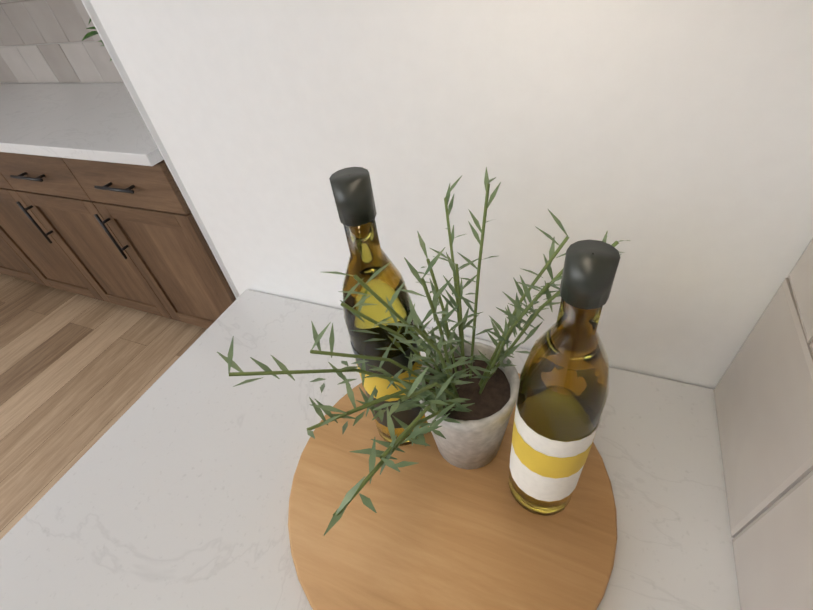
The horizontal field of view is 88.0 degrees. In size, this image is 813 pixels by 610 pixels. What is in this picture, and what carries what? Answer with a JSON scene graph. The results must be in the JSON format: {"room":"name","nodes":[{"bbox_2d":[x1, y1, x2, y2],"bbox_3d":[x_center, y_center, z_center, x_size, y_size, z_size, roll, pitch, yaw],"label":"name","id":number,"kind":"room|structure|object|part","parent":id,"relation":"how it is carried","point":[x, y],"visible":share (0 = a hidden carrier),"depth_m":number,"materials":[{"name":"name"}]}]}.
{"room":"kitchen","nodes":[
{"label":"kitchen","id":0,"kind":"room"},
{"bbox_2d":[0,274,206,539],"bbox_3d":[-2.611,2.051,0.183,4.870,0.060,7.430,11,46,20],"label":"floor","id":1,"kind":"structure","parent":0,"point":[80,375],"depth_m":1.83,"materials":[{"name":"brown wood"}]},
{"bbox_2d":[0,83,235,328],"bbox_3d":[-2.054,-0.593,2.237,3.264,0.894,0.646,11,46,20],"label":"cabinet","id":2,"kind":"object","parent":1,"relation":"on","point":[93,204],"depth_m":1.58,"materials":[{"name":"brown wood"}]},
{"bbox_2d":[0,140,18,189],"bbox_3d":[-1.744,-0.557,1.670,0.452,0.165,0.020,11,46,20],"label":"drawer","id":3,"kind":"object","parent":2,"relation":"in","point":[5,184],"depth_m":1.63,"materials":[{"name":"brown wood"}]},
{"bbox_3d":[-2.119,-0.364,2.089,0.344,0.477,0.009,11,46,20],"label":"door panel","id":4,"kind":"part","parent":2,"relation":"part of","materials":[{"name":"brown wood"}]},
{"bbox_3d":[-1.700,-0.281,1.931,0.344,0.477,0.009,11,46,20],"label":"door panel","id":5,"kind":"part","parent":2,"relation":"part of","materials":[{"name":"brown wood"}]},
{"bbox_2d":[0,146,95,200],"bbox_3d":[-1.326,-0.474,1.512,0.452,0.165,0.020,11,46,20],"label":"drawer","id":6,"kind":"object","parent":2,"relation":"in","point":[60,182],"depth_m":1.50,"materials":[{"name":"brown wood"}]},
{"bbox_2d":[82,18,111,60],"bbox_3d":[-0.849,-0.859,1.430,0.361,0.314,0.356,11,46,20],"label":"potted plant","id":7,"kind":"object","parent":2,"relation":"on","point":[89,34],"visible":0.02,"depth_m":1.32,"materials":[{"name":"green plant"}]},
{"bbox_3d":[-1.282,-0.198,1.773,0.344,0.477,0.009,11,46,20],"label":"door panel","id":8,"kind":"part","parent":2,"relation":"part of","materials":[{"name":"brown wood"}]},
{"bbox_2d":[60,153,190,214],"bbox_3d":[-0.907,-0.392,1.354,0.452,0.165,0.020,11,46,20],"label":"drawer","id":9,"kind":"object","parent":2,"relation":"in","point":[156,191],"depth_m":1.34,"materials":[{"name":"brown wood"}]},
{"bbox_3d":[-0.863,-0.116,1.615,0.344,0.477,0.009,11,46,20],"label":"door panel","id":10,"kind":"part","parent":2,"relation":"part of","materials":[{"name":"brown wood"}]},
{"bbox_2d":[90,0,812,388],"bbox_3d":[-0.008,-0.374,0.268,0.683,2.780,0.100,11,46,20],"label":"wall","id":11,"kind":"structure","parent":0,"point":[672,140],"depth_m":0.38,"materials":[{"name":"paint"}]},
{"bbox_3d":[-1.422,-1.410,1.619,4.600,2.780,0.100,11,46,20],"label":"wall","id":12,"kind":"structure","parent":0,"visible":0},
{"bbox_2d":[0,0,123,82],"bbox_3d":[-2.011,-1.299,1.985,3.262,0.465,0.009,11,46,20],"label":"backsplash","id":13,"kind":"structure","parent":12,"relation":"attached to","point":[41,41],"depth_m":1.87,"materials":[{"name":"tile"}]},
{"bbox_3d":[-0.588,1.410,-1.561,0.170,2.780,7.330,11,46,20],"label":"wall","id":14,"kind":"structure","parent":0,"visible":0},
{"bbox_2d":[713,238,812,609],"bbox_3d":[-0.329,1.036,-0.809,0.009,0.484,3.394,11,46,20],"label":"backsplash","id":15,"kind":"structure","parent":14,"relation":"attached to","point":[763,392],"depth_m":0.32,"materials":[{"name":"tile"}]},
{"bbox_3d":[-0.537,1.449,-0.247,0.632,0.757,3.258,11,46,20],"label":"countertop","id":16,"kind":"structure","parent":0,"visible":0},
{"bbox_2d":[0,289,739,609],"bbox_3d":[-0.607,1.183,-0.536,0.656,0.035,3.448,11,46,20],"label":"countertop","id":17,"kind":"structure","parent":16,"relation":"on","point":[170,489],"depth_m":0.43,"materials":[{"name":"stone"}]},
{"bbox_2d":[288,360,616,609],"bbox_3d":[0.037,0.172,0.411,0.306,0.016,0.306,11,46,20],"label":"serving board","id":18,"kind":"object","parent":17,"relation":"on","point":[437,531],"visible":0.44,"depth_m":0.37,"materials":[{"name":"brown wood"}]},
{"bbox_2d":[329,167,427,445],"bbox_3d":[-0.019,0.024,0.356,0.056,0.285,0.056,11,46,20],"label":"bottle","id":19,"kind":"object","parent":18,"relation":"on","point":[368,258],"depth_m":0.30,"materials":[{"name":"brown glass"}]},
{"bbox_3d":[-0.034,-0.069,0.269,0.025,0.028,0.024,11,46,20],"label":"cap in the serving board set","id":20,"kind":"part","parent":19,"relation":"part of","materials":[{"name":"black plastic"}]},
{"bbox_2d":[350,332,422,427],"bbox_3d":[-0.014,0.062,0.390,0.057,0.103,0.057,11,46,20],"label":"label","id":21,"kind":"object","parent":19,"relation":"attached to","point":[407,417],"visible":0.21,"depth_m":0.36,"materials":[{"name":"paper"}]},
{"bbox_2d":[355,353,421,400],"bbox_3d":[-0.015,0.053,0.383,0.058,0.034,0.058,11,46,20],"label":"band","id":22,"kind":"object","parent":21,"relation":"attached to","point":[380,384],"visible":0.25,"depth_m":0.36,"materials":[{"name":"yellow paper"}]},
{"bbox_2d":[415,341,519,469],"bbox_3d":[0.057,0.101,0.397,0.090,0.100,0.090,11,46,20],"label":"pot","id":23,"kind":"object","parent":18,"relation":"on","point":[471,444],"visible":0.52,"depth_m":0.36,"materials":[{"name":"grey ceramic"}]},
{"bbox_2d":[425,356,509,420],"bbox_3d":[0.053,0.077,0.375,0.077,0.007,0.077,11,46,20],"label":"soil","id":24,"kind":"object","parent":23,"relation":"in","point":[492,398],"visible":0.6,"depth_m":0.37,"materials":[{"name":"brown soil"}]},
{"bbox_2d":[229,183,618,515],"bbox_3d":[0.009,0.034,0.305,0.230,0.165,0.152,-37,49,-27],"label":"stem","id":25,"kind":"object","parent":24,"relation":"in","point":[402,436],"visible":0.81,"depth_m":0.30,"materials":[{"name":"green plant"}]},
{"bbox_2d":[217,167,629,535],"bbox_3d":[0.010,0.021,0.301,0.247,0.168,0.169,-34,48,-25],"label":"leaves","id":26,"kind":"object","parent":25,"relation":"attached to","point":[417,431],"visible":0.94,"depth_m":0.30,"materials":[{"name":"green plant"}]},
{"bbox_2d":[508,239,619,515],"bbox_3d":[0.108,0.071,0.299,0.056,0.265,0.056,11,46,20],"label":"bottle","id":27,"kind":"object","parent":18,"relation":"on","point":[563,392],"depth_m":0.25,"materials":[{"name":"brown glass"}]},
{"bbox_2d":[509,394,600,501],"bbox_3d":[0.113,0.106,0.331,0.057,0.095,0.057,11,46,20],"label":"label","id":28,"kind":"object","parent":27,"relation":"attached to","point":[533,484],"visible":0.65,"depth_m":0.32,"materials":[{"name":"paper"}]},
{"bbox_2d":[512,415,594,478],"bbox_3d":[0.112,0.098,0.324,0.058,0.032,0.058,11,46,20],"label":"band","id":29,"kind":"object","parent":28,"relation":"attached to","point":[535,461],"visible":0.5,"depth_m":0.31,"materials":[{"name":"yellow paper"}]},
{"bbox_3d":[0.094,-0.016,0.219,0.025,0.026,0.024,11,46,20],"label":"cap in the serving board set","id":30,"kind":"part","parent":27,"relation":"part of","materials":[{"name":"black plastic"}]},
{"bbox_3d":[-0.467,-0.685,0.680,0.702,2.780,0.702,11,46,20],"label":"wall","id":31,"kind":"structure","parent":0,"visible":0},
{"bbox_2d":[81,0,239,298],"bbox_3d":[-0.488,-0.435,0.889,0.018,2.137,0.793,-20,44,-12],"label":"door frame","id":32,"kind":"structure","parent":31,"relation":"attached to","point":[97,23],"depth_m":0.57,"materials":[{"name":"paint"}]}
]}

